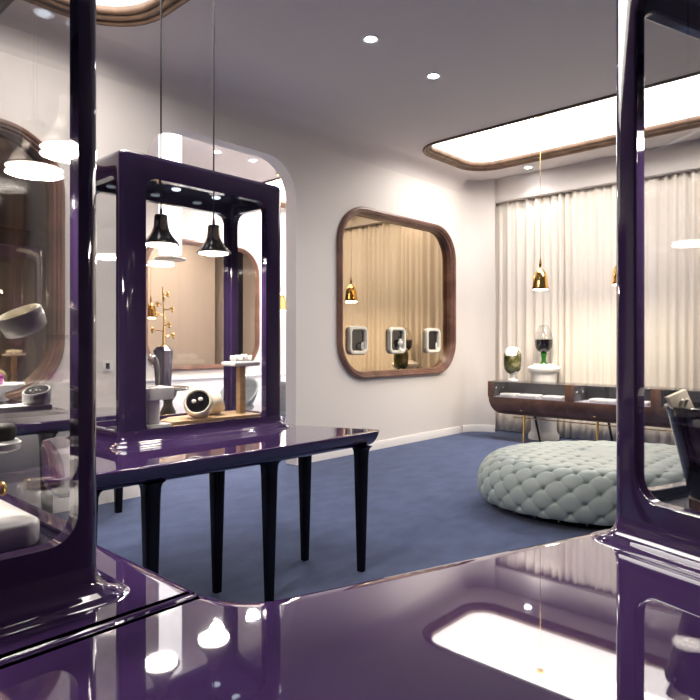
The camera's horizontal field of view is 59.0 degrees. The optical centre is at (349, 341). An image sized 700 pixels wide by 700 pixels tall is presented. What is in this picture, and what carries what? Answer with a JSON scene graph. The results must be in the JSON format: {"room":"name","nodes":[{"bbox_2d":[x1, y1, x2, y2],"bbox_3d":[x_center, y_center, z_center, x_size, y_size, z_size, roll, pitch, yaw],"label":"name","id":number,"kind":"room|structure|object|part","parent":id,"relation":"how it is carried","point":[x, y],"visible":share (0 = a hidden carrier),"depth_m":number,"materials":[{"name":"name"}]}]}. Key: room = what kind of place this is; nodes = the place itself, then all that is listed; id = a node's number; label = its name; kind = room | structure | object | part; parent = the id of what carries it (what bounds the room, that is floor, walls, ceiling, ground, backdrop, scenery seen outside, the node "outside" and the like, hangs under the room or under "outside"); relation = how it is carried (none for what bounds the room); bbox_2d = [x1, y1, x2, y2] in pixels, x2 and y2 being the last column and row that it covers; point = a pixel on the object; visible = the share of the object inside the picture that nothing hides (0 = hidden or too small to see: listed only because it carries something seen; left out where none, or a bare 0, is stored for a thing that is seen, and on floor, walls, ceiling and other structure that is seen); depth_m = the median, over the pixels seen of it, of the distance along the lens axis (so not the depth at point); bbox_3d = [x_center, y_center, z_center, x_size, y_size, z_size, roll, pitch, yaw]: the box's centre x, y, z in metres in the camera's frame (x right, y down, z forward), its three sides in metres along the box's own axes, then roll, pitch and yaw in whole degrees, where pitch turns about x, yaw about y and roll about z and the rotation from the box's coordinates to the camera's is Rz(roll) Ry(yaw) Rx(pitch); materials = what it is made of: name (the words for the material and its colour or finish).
{"room":"shop","nodes":[
{"label":"shop","id":0,"kind":"room"},
{"bbox_2d":[146,202,285,378],"bbox_3d":[-2.781,-0.525,9.300,0.100,3.650,8.100,0,0,43],"label":"wall","id":1,"kind":"structure","parent":0,"point":[195,224],"depth_m":10.28,"materials":[{"name":"white paint"}]},
{"bbox_2d":[146,238,259,370],"bbox_3d":[-2.269,-0.570,9.739,0.058,2.020,2.150,0,0,43],"label":"wall mirror","id":2,"kind":"object","parent":1,"relation":"attached to","point":[195,285],"visible":0.62,"depth_m":9.63,"materials":[{"name":"brown mirror"}]},
{"bbox_2d":[146,372,285,413],"bbox_3d":[-2.719,0.920,9.242,0.070,0.760,8.100,0,0,43],"label":"baseboard","id":3,"kind":"structure","parent":1,"relation":"attached to","point":[202,382],"depth_m":9.61,"materials":[{"name":"white paint"}]},
{"bbox_2d":[0,43,494,503],"bbox_3d":[-1.762,-0.550,5.095,0.500,3.700,11.100,0,0,43],"label":"wall","id":4,"kind":"structure","parent":0,"point":[321,185],"depth_m":6.65,"materials":[{"name":"white paint"}]},
{"bbox_2d":[0,118,64,400],"bbox_3d":[-3.011,-0.576,3.879,0.122,2.035,2.380,0,0,43],"label":"wall mirror","id":5,"kind":"object","parent":4,"relation":"attached to","point":[32,187],"visible":0.84,"depth_m":4.61,"materials":[{"name":"clear mirror"}]},
{"bbox_2d":[0,135,48,381],"bbox_3d":[-3.050,-0.576,3.916,0.010,1.860,2.205,0,0,43],"label":"mirror glass","id":6,"kind":"object","parent":5,"relation":"attached to","point":[24,182],"depth_m":4.58,"materials":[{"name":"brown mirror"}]},
{"bbox_2d":[102,360,112,371],"bbox_3d":[-1.962,0.193,5.000,0.016,0.090,0.084,0,0,43],"label":"wall socket","id":7,"kind":"object","parent":4,"relation":"attached to","point":[107,365],"visible":1,"depth_m":4.99,"materials":[{"name":"white plastic"}]},
{"bbox_2d":[0,3,473,191],"bbox_3d":[-1.918,-2.245,4.898,0.221,0.230,10.600,0,0,43],"label":"cornice","id":8,"kind":"object","parent":4,"relation":"attached to","point":[22,28],"visible":1,"depth_m":5.66,"materials":[{"name":"white paint"}]},
{"bbox_2d":[32,424,494,513],"bbox_3d":[-1.751,1.250,4.989,0.340,0.100,10.960,0,0,43],"label":"baseboard","id":9,"kind":"structure","parent":4,"relation":"attached to","point":[63,504],"depth_m":7.15,"materials":[{"name":"white paint"}]},
{"bbox_2d":[337,207,455,378],"bbox_3d":[0.654,-0.576,7.852,0.122,2.035,2.380,0,0,43],"label":"wall mirror","id":10,"kind":"object","parent":4,"relation":"attached to","point":[393,270],"visible":1,"depth_m":7.78,"materials":[{"name":"brown mirror"}]},
{"bbox_2d":[347,326,367,354],"bbox_3d":[0.096,-0.020,7.286,0.045,0.340,0.330,0,0,43],"label":"display niche","id":11,"kind":"object","parent":10,"relation":"attached to","point":[356,335],"visible":0.98,"depth_m":7.28,"materials":[{"name":"beige plastic"}]},
{"bbox_3d":[0.082,-0.020,7.299,0.005,0.242,0.222,0,0,43],"label":"panel","id":12,"kind":"part","parent":11,"relation":"part of","materials":[{"name":"black"}]},
{"bbox_2d":[388,327,405,353],"bbox_3d":[0.597,-0.020,7.830,0.045,0.340,0.330,0,0,43],"label":"display niche","id":13,"kind":"object","parent":10,"relation":"attached to","point":[394,333],"visible":0.98,"depth_m":7.83,"materials":[{"name":"beige plastic"}]},
{"bbox_3d":[0.583,-0.020,7.843,0.005,0.242,0.222,0,0,43],"label":"panel","id":14,"kind":"part","parent":13,"relation":"part of","materials":[{"name":"black"}]},
{"bbox_2d":[398,339,402,349],"bbox_3d":[0.639,0.029,7.846,0.068,0.142,0.068,0,0,43],"label":"bust","id":15,"kind":"object","parent":13,"relation":"in","point":[400,342],"visible":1,"depth_m":7.83,"materials":[{"name":"white ceramic"}]},
{"bbox_2d":[424,328,440,352],"bbox_3d":[1.126,-0.020,8.403,0.045,0.340,0.330,0,0,43],"label":"display niche","id":16,"kind":"object","parent":10,"relation":"attached to","point":[430,338],"visible":1,"depth_m":8.41,"materials":[{"name":"beige plastic"}]},
{"bbox_3d":[1.112,-0.020,8.416,0.005,0.242,0.222,0,0,43],"label":"panel","id":17,"kind":"part","parent":16,"relation":"part of","materials":[{"name":"black"}]},
{"bbox_2d":[53,416,609,602],"bbox_3d":[0.417,1.350,3.697,12.800,0.100,12.400,0,0,43],"label":"floor","id":18,"kind":"structure","parent":0,"point":[426,508],"depth_m":4.40,"materials":[{"name":"blue carpet"}]},
{"bbox_2d":[0,407,122,513],"bbox_3d":[-2.660,0.906,3.633,0.603,0.788,2.933,0,0,43],"label":"console table","id":19,"kind":"object","parent":18,"relation":"on","point":[45,427],"visible":0.44,"depth_m":4.02,"materials":[{"name":"purple paint"}]},
{"bbox_3d":[-1.974,0.947,4.025,0.126,0.707,0.126,0,0,43],"label":"leg","id":20,"kind":"part","parent":19,"relation":"part of","materials":[{"name":"black paint"}]},
{"bbox_3d":[-1.768,0.947,4.720,0.126,0.707,0.126,0,0,43],"label":"leg","id":21,"kind":"part","parent":19,"relation":"part of","materials":[{"name":"black paint"}]},
{"bbox_2d":[0,544,195,662],"bbox_3d":[-1.086,0.955,1.616,1.212,0.690,0.803,0,0,43],"label":"display table","id":22,"kind":"object","parent":18,"relation":"on","point":[149,591],"visible":0.2,"depth_m":1.43,"materials":[{"name":"purple paint"}]},
{"bbox_2d":[0,0,129,639],"bbox_3d":[-1.122,-0.280,1.640,1.106,1.780,0.630,0,0,43],"label":"display case","id":23,"kind":"object","parent":22,"relation":"on","point":[55,578],"visible":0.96,"depth_m":1.46,"materials":[{"name":"purple paint"}]},
{"bbox_2d":[0,481,6,495],"bbox_3d":[-1.034,0.426,1.756,0.044,0.044,0.100,0,0,31],"label":"roll","id":24,"kind":"object","parent":23,"relation":"on","point":[3,487],"visible":1,"depth_m":1.78,"materials":[{"name":"gold metal"}]},
{"bbox_2d":[0,438,21,452],"bbox_3d":[-0.887,0.345,1.545,0.116,0.198,0.118,0,0,43],"label":"stand","id":25,"kind":"object","parent":23,"relation":"on","point":[13,445],"visible":0.84,"depth_m":1.52,"materials":[{"name":"white"}]},
{"bbox_2d":[0,422,16,441],"bbox_3d":[-0.871,0.224,1.548,0.064,0.044,0.064,0,0,43],"label":"cushion","id":26,"kind":"object","parent":25,"relation":"on","point":[8,430],"visible":1,"depth_m":1.53,"materials":[{"name":"black fabric"}]},
{"bbox_2d":[0,499,39,552],"bbox_3d":[-1.085,0.473,1.559,0.500,0.058,0.420,0,0,43],"label":"plinth","id":27,"kind":"object","parent":23,"relation":"in","point":[19,529],"visible":1,"depth_m":1.52,"materials":[{"name":"white"}]},
{"bbox_2d":[0,334,51,338],"bbox_3d":[-1.043,-0.013,1.568,0.600,0.010,0.398,0,0,43],"label":"glass shelf","id":28,"kind":"object","parent":23,"relation":"attached to","point":[0,334],"visible":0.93,"depth_m":1.48,"materials":[{"name":"clear glass"}]},
{"bbox_2d":[0,304,47,338],"bbox_3d":[-0.801,-0.051,1.510,0.106,0.088,0.112,0,0,26],"label":"dish","id":29,"kind":"object","parent":28,"relation":"on","point":[20,322],"visible":1,"depth_m":1.48,"materials":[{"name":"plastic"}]},
{"bbox_2d":[0,399,67,418],"bbox_3d":[-1.043,0.170,1.568,0.600,0.010,0.398,0,0,43],"label":"glass shelf","id":30,"kind":"object","parent":23,"relation":"attached to","point":[52,411],"visible":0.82,"depth_m":1.49,"materials":[{"name":"clear glass"}]},
{"bbox_2d":[0,374,25,401],"bbox_3d":[-0.960,0.127,1.702,0.119,0.075,0.125,0,0,43],"label":"shell dish","id":31,"kind":"object","parent":30,"relation":"on","point":[5,387],"visible":1,"depth_m":1.69,"materials":[{"name":"white"}]},
{"bbox_2d":[0,374,4,384],"bbox_3d":[-0.971,0.108,1.691,0.044,0.039,0.044,0,0,43],"label":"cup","id":32,"kind":"object","parent":31,"relation":"on","point":[1,376],"depth_m":1.69,"materials":[{"name":"pink glass"}]},
{"bbox_2d":[0,403,51,413],"bbox_3d":[-0.801,0.157,1.462,0.070,0.014,0.162,0,0,43],"label":"tray","id":33,"kind":"object","parent":30,"relation":"on","point":[8,408],"visible":0.8,"depth_m":1.46,"materials":[{"name":"white"}]},
{"bbox_2d":[22,384,50,404],"bbox_3d":[-0.763,0.127,1.504,0.064,0.045,0.064,0,0,43],"label":"pod","id":34,"kind":"object","parent":33,"relation":"on","point":[43,396],"visible":1,"depth_m":1.49,"materials":[{"name":"white"}]},
{"bbox_3d":[-1.122,-0.280,1.640,0.966,1.780,0.490,0,0,43],"label":"frame","id":35,"kind":"part","parent":23,"relation":"part of","materials":[{"name":"purple paint"}]},
{"bbox_3d":[-1.122,0.573,1.640,1.106,0.075,0.630,0,0,43],"label":"foot moulding","id":36,"kind":"part","parent":23,"relation":"part of","materials":[{"name":"purple paint"}]},
{"bbox_2d":[160,385,189,414],"bbox_3d":[-2.091,0.907,7.099,0.490,0.785,0.490,0,0,43],"label":"pedestal table","id":37,"kind":"object","parent":18,"relation":"on","point":[168,408],"visible":0.23,"depth_m":7.05,"materials":[{"name":"brown stone"}]},
{"bbox_2d":[153,347,172,385],"bbox_3d":[-2.132,0.285,7.054,0.160,0.460,0.160,0,0,26],"label":"vase","id":38,"kind":"object","parent":37,"relation":"on","point":[163,361],"visible":0.84,"depth_m":7.00,"materials":[{"name":"purple ceramic"}]},
{"bbox_2d":[150,287,174,346],"bbox_3d":[-2.145,-0.285,7.067,0.262,0.680,0.236,0,0,-4],"label":"tree","id":39,"kind":"object","parent":38,"relation":"on","point":[167,293],"visible":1,"depth_m":7.05,"materials":[{"name":"gold metal"}]},
{"bbox_3d":[-2.091,0.925,7.099,0.400,0.750,0.400,0,0,43],"label":"turned leg","id":40,"kind":"part","parent":37,"relation":"part of","materials":[{"name":"brown wood"}]},
{"bbox_2d":[42,424,379,601],"bbox_3d":[-0.842,0.906,3.291,1.140,0.788,1.847,0,0,43],"label":"display table","id":41,"kind":"object","parent":18,"relation":"on","point":[148,468],"visible":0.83,"depth_m":3.06,"materials":[{"name":"purple paint"}]},
{"bbox_3d":[-1.048,0.947,2.463,0.109,0.707,0.109,0,0,43],"label":"leg","id":42,"kind":"part","parent":41,"relation":"part of","materials":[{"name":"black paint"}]},
{"bbox_3d":[-0.849,0.947,2.634,0.109,0.707,0.109,0,0,43],"label":"leg","id":43,"kind":"part","parent":41,"relation":"part of","materials":[{"name":"black paint"}]},
{"bbox_2d":[64,149,292,449],"bbox_3d":[-0.939,-0.215,3.532,0.630,1.455,1.160,0,0,43],"label":"display case","id":44,"kind":"object","parent":41,"relation":"on","point":[129,176],"visible":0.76,"depth_m":3.31,"materials":[{"name":"purple paint"}]},
{"bbox_2d":[146,385,173,428],"bbox_3d":[-1.031,0.356,3.226,0.150,0.245,0.170,0,0,43],"label":"display stand","id":45,"kind":"object","parent":44,"relation":"in","point":[154,395],"visible":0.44,"depth_m":3.20,"materials":[{"name":"white"}]},
{"bbox_3d":[-1.031,0.361,3.226,0.040,0.125,0.064,0,0,43],"label":"stem","id":46,"kind":"part","parent":45,"relation":"part of","materials":[{"name":"white"}]},
{"bbox_3d":[-0.939,0.474,3.532,0.630,0.075,1.160,0,0,43],"label":"foot moulding","id":47,"kind":"part","parent":44,"relation":"part of","materials":[{"name":"purple paint"}]},
{"bbox_2d":[160,410,260,425],"bbox_3d":[-0.824,0.454,3.576,0.259,0.050,0.580,0,0,43],"label":"plank","id":48,"kind":"object","parent":44,"relation":"in","point":[226,415],"visible":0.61,"depth_m":3.51,"materials":[{"name":"brown wood"}]},
{"bbox_2d":[184,389,213,417],"bbox_3d":[-0.852,0.348,3.490,0.164,0.171,0.158,0,0,-3],"label":"pod","id":49,"kind":"object","parent":48,"relation":"on","point":[200,409],"visible":0.99,"depth_m":3.45,"materials":[{"name":"beige plastic"}]},
{"bbox_2d":[206,387,224,414],"bbox_3d":[-0.818,0.350,3.653,0.150,0.164,0.161,0,0,-20],"label":"pod","id":50,"kind":"object","parent":48,"relation":"on","point":[219,406],"visible":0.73,"depth_m":3.60,"materials":[{"name":"beige plastic"}]},
{"bbox_2d":[221,361,259,412],"bbox_3d":[-0.660,0.273,3.738,0.140,0.312,0.190,0,0,43],"label":"display stand","id":51,"kind":"object","parent":48,"relation":"on","point":[240,365],"visible":0.98,"depth_m":3.72,"materials":[{"name":"brown wood"}]},
{"bbox_2d":[230,355,236,361],"bbox_3d":[-0.698,0.097,3.698,0.043,0.042,0.043,0,0,43],"label":"ornament","id":52,"kind":"object","parent":51,"relation":"on","point":[232,358],"visible":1,"depth_m":3.68,"materials":[{"name":"white ceramic"}]},
{"bbox_2d":[237,354,243,360],"bbox_3d":[-0.663,0.095,3.720,0.047,0.046,0.047,0,0,43],"label":"ornament","id":53,"kind":"object","parent":51,"relation":"on","point":[239,357],"visible":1,"depth_m":3.70,"materials":[{"name":"white ceramic"}]},
{"bbox_3d":[-0.660,0.286,3.738,0.040,0.285,0.044,0,0,43],"label":"post","id":54,"kind":"part","parent":51,"relation":"part of","materials":[{"name":"brown wood"}]},
{"bbox_3d":[-0.692,0.947,3.217,0.109,0.707,0.109,0,0,43],"label":"leg","id":55,"kind":"part","parent":41,"relation":"part of","materials":[{"name":"black paint"}]},
{"bbox_3d":[-0.404,0.947,3.094,0.109,0.707,0.109,0,0,43],"label":"leg","id":56,"kind":"part","parent":41,"relation":"part of","materials":[{"name":"black paint"}]},
{"bbox_3d":[-0.269,0.947,3.690,0.109,0.707,0.109,0,0,43],"label":"leg","id":57,"kind":"part","parent":41,"relation":"part of","materials":[{"name":"black paint"}]},
{"bbox_3d":[0.064,0.947,3.513,0.109,0.707,0.109,0,0,43],"label":"leg","id":58,"kind":"part","parent":41,"relation":"part of","materials":[{"name":"black paint"}]},
{"bbox_2d":[220,376,258,409],"bbox_3d":[-1.483,0.883,8.167,0.546,0.838,0.562,0,0,19],"label":"shell chair","id":59,"kind":"object","parent":18,"relation":"on","point":[252,384],"visible":0.4,"depth_m":8.28,"materials":[{"name":"grey plastic"}]},
{"bbox_3d":[-1.496,0.858,8.130,0.460,0.085,0.483,0,0,19],"label":"seat","id":60,"kind":"part","parent":59,"relation":"part of","materials":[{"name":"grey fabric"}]},
{"bbox_2d":[281,381,285,422],"bbox_3d":[-0.752,0.883,7.609,0.546,0.838,0.562,0,0,18],"label":"shell chair","id":61,"kind":"object","parent":18,"relation":"on","point":[283,383],"visible":0.12,"depth_m":7.39,"materials":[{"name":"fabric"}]},
{"bbox_3d":[-0.740,0.858,7.646,0.460,0.085,0.483,0,0,18],"label":"seat","id":62,"kind":"part","parent":61,"relation":"part of","materials":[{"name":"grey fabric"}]},
{"bbox_2d":[0,534,699,699],"bbox_3d":[0.532,0.955,1.232,3.600,0.690,1.325,0,0,-28],"label":"display table","id":63,"kind":"object","parent":18,"relation":"on","point":[579,617],"visible":0.99,"depth_m":1.25,"materials":[{"name":"purple paint"}]},
{"bbox_2d":[589,0,699,576],"bbox_3d":[1.319,-0.280,1.637,0.760,1.780,1.120,0,0,-28],"label":"display case","id":64,"kind":"object","parent":63,"relation":"on","point":[657,524],"visible":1,"depth_m":1.86,"materials":[{"name":"purple paint"}]},
{"bbox_3d":[1.319,0.573,1.637,0.760,0.075,1.120,0,0,-28],"label":"foot moulding","id":65,"kind":"part","parent":64,"relation":"part of","materials":[{"name":"purple paint"}]},
{"bbox_2d":[664,402,699,511],"bbox_3d":[1.092,0.347,1.856,0.264,0.310,0.264,0,0,43],"label":"vessel","id":66,"kind":"object","parent":64,"relation":"in","point":[685,425],"visible":0.82,"depth_m":1.83,"materials":[{"name":"black"}]},
{"bbox_2d":[665,389,694,415],"bbox_3d":[0.990,0.191,1.842,0.087,0.100,0.028,0,0,0],"label":"price card","id":67,"kind":"object","parent":66,"relation":"on","point":[681,398],"visible":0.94,"depth_m":1.84,"materials":[{"name":"beige paper"}]},
{"bbox_2d":[527,364,560,440],"bbox_3d":[2.605,0.797,8.311,0.430,1.005,0.430,0,0,43],"label":"column","id":68,"kind":"structure","parent":18,"relation":"on","point":[539,372],"depth_m":8.16,"materials":[{"name":"white ceramic"}]},
{"bbox_2d":[534,330,552,363],"bbox_3d":[2.605,0.035,8.311,0.240,0.520,0.240,0,0,43],"label":"vase","id":69,"kind":"object","parent":68,"relation":"on","point":[543,346],"visible":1,"depth_m":8.24,"materials":[{"name":"green glass"}]},
{"bbox_3d":[2.605,0.212,8.311,0.110,0.165,0.110,0,0,43],"label":"stem","id":70,"kind":"part","parent":69,"relation":"part of","materials":[{"name":"green glass"}]},
{"bbox_2d":[477,440,684,527],"bbox_3d":[2.082,1.080,4.868,2.142,0.440,1.622,0,0,0],"label":"ottoman","id":71,"kind":"object","parent":18,"relation":"on","point":[570,482],"visible":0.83,"depth_m":4.39,"materials":[{"name":"grey leather"}]},
{"bbox_2d":[488,380,699,442],"bbox_3d":[3.106,0.907,7.291,3.120,0.792,0.398,0,0,43],"label":"display cabinet","id":72,"kind":"object","parent":18,"relation":"on","point":[576,405],"visible":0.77,"depth_m":7.54,"materials":[{"name":"brown wood"}]},
{"bbox_3d":[2.015,0.620,8.290,0.013,0.194,0.340,0,0,43],"label":"plate","id":73,"kind":"part","parent":72,"relation":"part of","materials":[{"name":"grey"}]},
{"bbox_2d":[500,392,519,396],"bbox_3d":[2.116,0.696,8.164,0.200,0.041,0.210,0,0,43],"label":"cushion","id":74,"kind":"object","parent":72,"relation":"on","point":[507,394],"visible":0.87,"depth_m":8.10,"materials":[{"name":"white fabric"}]},
{"bbox_2d":[504,347,520,380],"bbox_3d":[2.147,0.286,8.168,0.230,0.450,0.230,0,0,43],"label":"vase","id":75,"kind":"object","parent":72,"relation":"on","point":[512,355],"visible":1,"depth_m":8.08,"materials":[{"name":"white"}]},
{"bbox_3d":[2.242,1.112,7.963,0.034,0.380,0.092,0,0,25],"label":"leg","id":76,"kind":"part","parent":72,"relation":"part of","materials":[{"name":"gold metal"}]},
{"bbox_2d":[517,393,542,397],"bbox_3d":[2.321,0.696,7.974,0.260,0.041,0.210,0,0,43],"label":"cushion","id":77,"kind":"object","parent":72,"relation":"on","point":[525,395],"visible":0.9,"depth_m":7.91,"materials":[{"name":"white fabric"}]},
{"bbox_3d":[2.431,1.112,8.040,0.117,0.382,0.035,0,0,-25],"label":"leg","id":78,"kind":"part","parent":72,"relation":"part of","materials":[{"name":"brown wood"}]},
{"bbox_2d":[541,395,564,399],"bbox_3d":[2.571,0.696,7.743,0.280,0.041,0.210,0,0,43],"label":"cushion","id":79,"kind":"object","parent":72,"relation":"on","point":[551,397],"visible":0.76,"depth_m":7.67,"materials":[{"name":"white fabric"}]},
{"bbox_3d":[2.813,0.620,7.554,0.013,0.194,0.340,0,0,43],"label":"plate","id":80,"kind":"part","parent":72,"relation":"part of","materials":[{"name":"grey"}]},
{"bbox_3d":[3.106,0.516,7.291,3.120,0.010,0.398,0,0,43],"label":"glass","id":81,"kind":"part","parent":72,"relation":"part of","materials":[{"name":"clear glass"}]},
{"bbox_3d":[2.933,1.112,7.326,0.034,0.380,0.092,0,0,25],"label":"leg","id":82,"kind":"part","parent":72,"relation":"part of","materials":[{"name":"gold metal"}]},
{"bbox_2d":[589,398,615,403],"bbox_3d":[3.020,0.696,7.330,0.300,0.041,0.210,0,0,43],"label":"cushion","id":83,"kind":"object","parent":72,"relation":"on","point":[596,400],"visible":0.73,"depth_m":7.25,"materials":[{"name":"white fabric"}]},
{"bbox_3d":[3.122,1.112,7.403,0.117,0.382,0.035,0,0,-25],"label":"leg","id":84,"kind":"part","parent":72,"relation":"part of","materials":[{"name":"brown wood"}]},
{"bbox_2d":[644,401,650,405],"bbox_3d":[3.314,0.696,7.058,0.240,0.041,0.210,0,0,43],"label":"cushion","id":85,"kind":"object","parent":72,"relation":"on","point":[646,403],"visible":0.2,"depth_m":6.93,"materials":[{"name":"white fabric"}]},
{"bbox_3d":[3.533,0.620,6.890,0.013,0.194,0.340,0,0,43],"label":"plate","id":86,"kind":"part","parent":72,"relation":"part of","materials":[{"name":"grey"}]},
{"bbox_2d":[12,0,699,209],"bbox_3d":[0.454,-2.370,3.663,12.500,0.040,12.200,0,0,43],"label":"ceiling","id":87,"kind":"structure","parent":0,"point":[498,62],"depth_m":5.09,"materials":[{"name":"white paint"}]},
{"bbox_2d":[23,0,230,255],"bbox_3d":[-1.436,-1.631,3.311,2.408,2.257,1.808,0,0,43],"label":"pendant lamp","id":88,"kind":"object","parent":87,"relation":"in","point":[115,13],"depth_m":4.26,"materials":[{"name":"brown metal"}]},
{"bbox_2d":[146,242,176,247],"bbox_3d":[-1.023,-0.523,3.345,0.184,0.020,0.184,0,0,43],"label":"diffuser","id":89,"kind":"object","parent":88,"relation":"attached to","point":[151,244],"depth_m":3.30,"materials":[{"name":"white plastic"}]},
{"bbox_3d":[-1.023,-1.621,3.345,0.200,2.217,0.200,0,0,43],"label":"pendant lamp","id":90,"kind":"part","parent":88,"relation":"part of","materials":[{"name":"black metal"}]},
{"bbox_3d":[-1.023,-0.608,3.345,0.200,0.165,0.200,0,0,43],"label":"lamp shade","id":91,"kind":"part","parent":88,"relation":"part of","materials":[{"name":"black metal"}]},
{"bbox_3d":[-0.792,-1.617,3.595,0.200,2.227,0.200,0,0,43],"label":"pendant lamp","id":92,"kind":"part","parent":88,"relation":"part of","materials":[{"name":"black metal"}]},
{"bbox_3d":[-0.792,-0.598,3.595,0.200,0.165,0.200,0,0,43],"label":"lamp shade","id":93,"kind":"part","parent":88,"relation":"part of","materials":[{"name":"black metal"}]},
{"bbox_2d":[199,251,228,255],"bbox_3d":[-0.792,-0.513,3.595,0.184,0.020,0.184,0,0,43],"label":"diffuser","id":94,"kind":"object","parent":88,"relation":"attached to","point":[208,253],"depth_m":3.55,"materials":[{"name":"white plastic"}]},
{"bbox_2d":[154,133,185,261],"bbox_3d":[-1.956,-1.620,6.729,0.340,1.460,0.340,0,0,43],"label":"lamp","id":95,"kind":"object","parent":87,"relation":"hanging from","point":[171,143],"visible":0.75,"depth_m":6.63,"materials":[{"name":"beige plastic"}]},
{"bbox_2d":[262,177,285,207],"bbox_3d":[-0.453,-2.543,9.465,2.808,0.434,1.708,0,0,43],"label":"recessed light","id":96,"kind":"object","parent":87,"relation":"in","point":[277,181],"visible":0.02,"depth_m":10.58,"materials":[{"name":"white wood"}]},
{"bbox_2d":[276,173,285,310],"bbox_3d":[-0.977,-1.390,8.601,0.200,1.920,0.200,0,0,43],"label":"pendant lamp","id":97,"kind":"object","parent":87,"relation":"hanging from","point":[283,300],"visible":0.23,"depth_m":8.54,"materials":[{"name":"gold metal"}]},
{"bbox_3d":[-0.977,-0.571,8.601,0.200,0.262,0.200,0,0,43],"label":"lamp shade","id":98,"kind":"part","parent":97,"relation":"part of","materials":[{"name":"gold metal"}]},
{"bbox_2d":[362,34,378,43],"bbox_3d":[0.161,-2.346,4.790,0.136,0.008,0.136,0,0,43],"label":"recessed light","id":99,"kind":"object","parent":87,"relation":"in","point":[370,39],"visible":1,"depth_m":4.79,"materials":[{"name":"white"}]},
{"bbox_2d":[426,73,440,79],"bbox_3d":[0.735,-2.346,5.458,0.136,0.008,0.136,0,0,43],"label":"recessed light","id":100,"kind":"object","parent":87,"relation":"in","point":[432,76],"visible":1,"depth_m":5.46,"materials":[{"name":"white"}]},
{"bbox_2d":[423,71,699,290],"bbox_3d":[2.886,-1.690,6.521,4.508,2.140,1.508,0,0,43],"label":"recessed light","id":101,"kind":"object","parent":87,"relation":"in","point":[672,105],"depth_m":7.46,"materials":[{"name":"white plastic"}]},
{"bbox_3d":[2.284,-1.680,7.417,0.200,2.120,0.200,0,0,43],"label":"pendant lamp","id":102,"kind":"part","parent":101,"relation":"part of","materials":[{"name":"gold metal"}]},
{"bbox_3d":[2.284,-0.761,7.417,0.200,0.262,0.200,0,0,43],"label":"lamp shade","id":103,"kind":"part","parent":101,"relation":"part of","materials":[{"name":"gold metal"}]},
{"bbox_2d":[466,75,699,138],"bbox_3d":[2.886,-2.750,6.521,4.320,0.020,1.320,0,0,43],"label":"diffuser","id":104,"kind":"object","parent":101,"relation":"attached to","point":[689,84],"depth_m":7.38,"materials":[{"name":"white plastic"}]},
{"bbox_3d":[2.975,-1.680,6.779,0.200,2.120,0.200,0,0,43],"label":"pendant lamp","id":105,"kind":"part","parent":101,"relation":"part of","materials":[{"name":"gold metal"}]},
{"bbox_2d":[495,139,699,203],"bbox_3d":[5.368,-2.190,6.218,8.540,0.340,0.420,0,0,43],"label":"wall","id":106,"kind":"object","parent":87,"relation":"attached to","point":[684,156],"visible":0.76,"depth_m":8.04,"materials":[{"name":"white paint"}]},
{"bbox_2d":[496,170,699,444],"bbox_3d":[5.242,-0.372,6.179,8.474,3.315,0.122,0,0,43],"label":"curtain","id":107,"kind":"object","parent":106,"relation":"hanging from","point":[578,307],"visible":0.58,"depth_m":8.10,"materials":[{"name":"beige fabric"}]},
{"bbox_2d":[495,203,495,427],"bbox_3d":[5.362,-0.525,6.550,9.000,3.650,0.100,0,0,43],"label":"wall","id":108,"kind":"structure","parent":0,"point":[495,203],"depth_m":9.39,"materials":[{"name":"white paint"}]}
]}

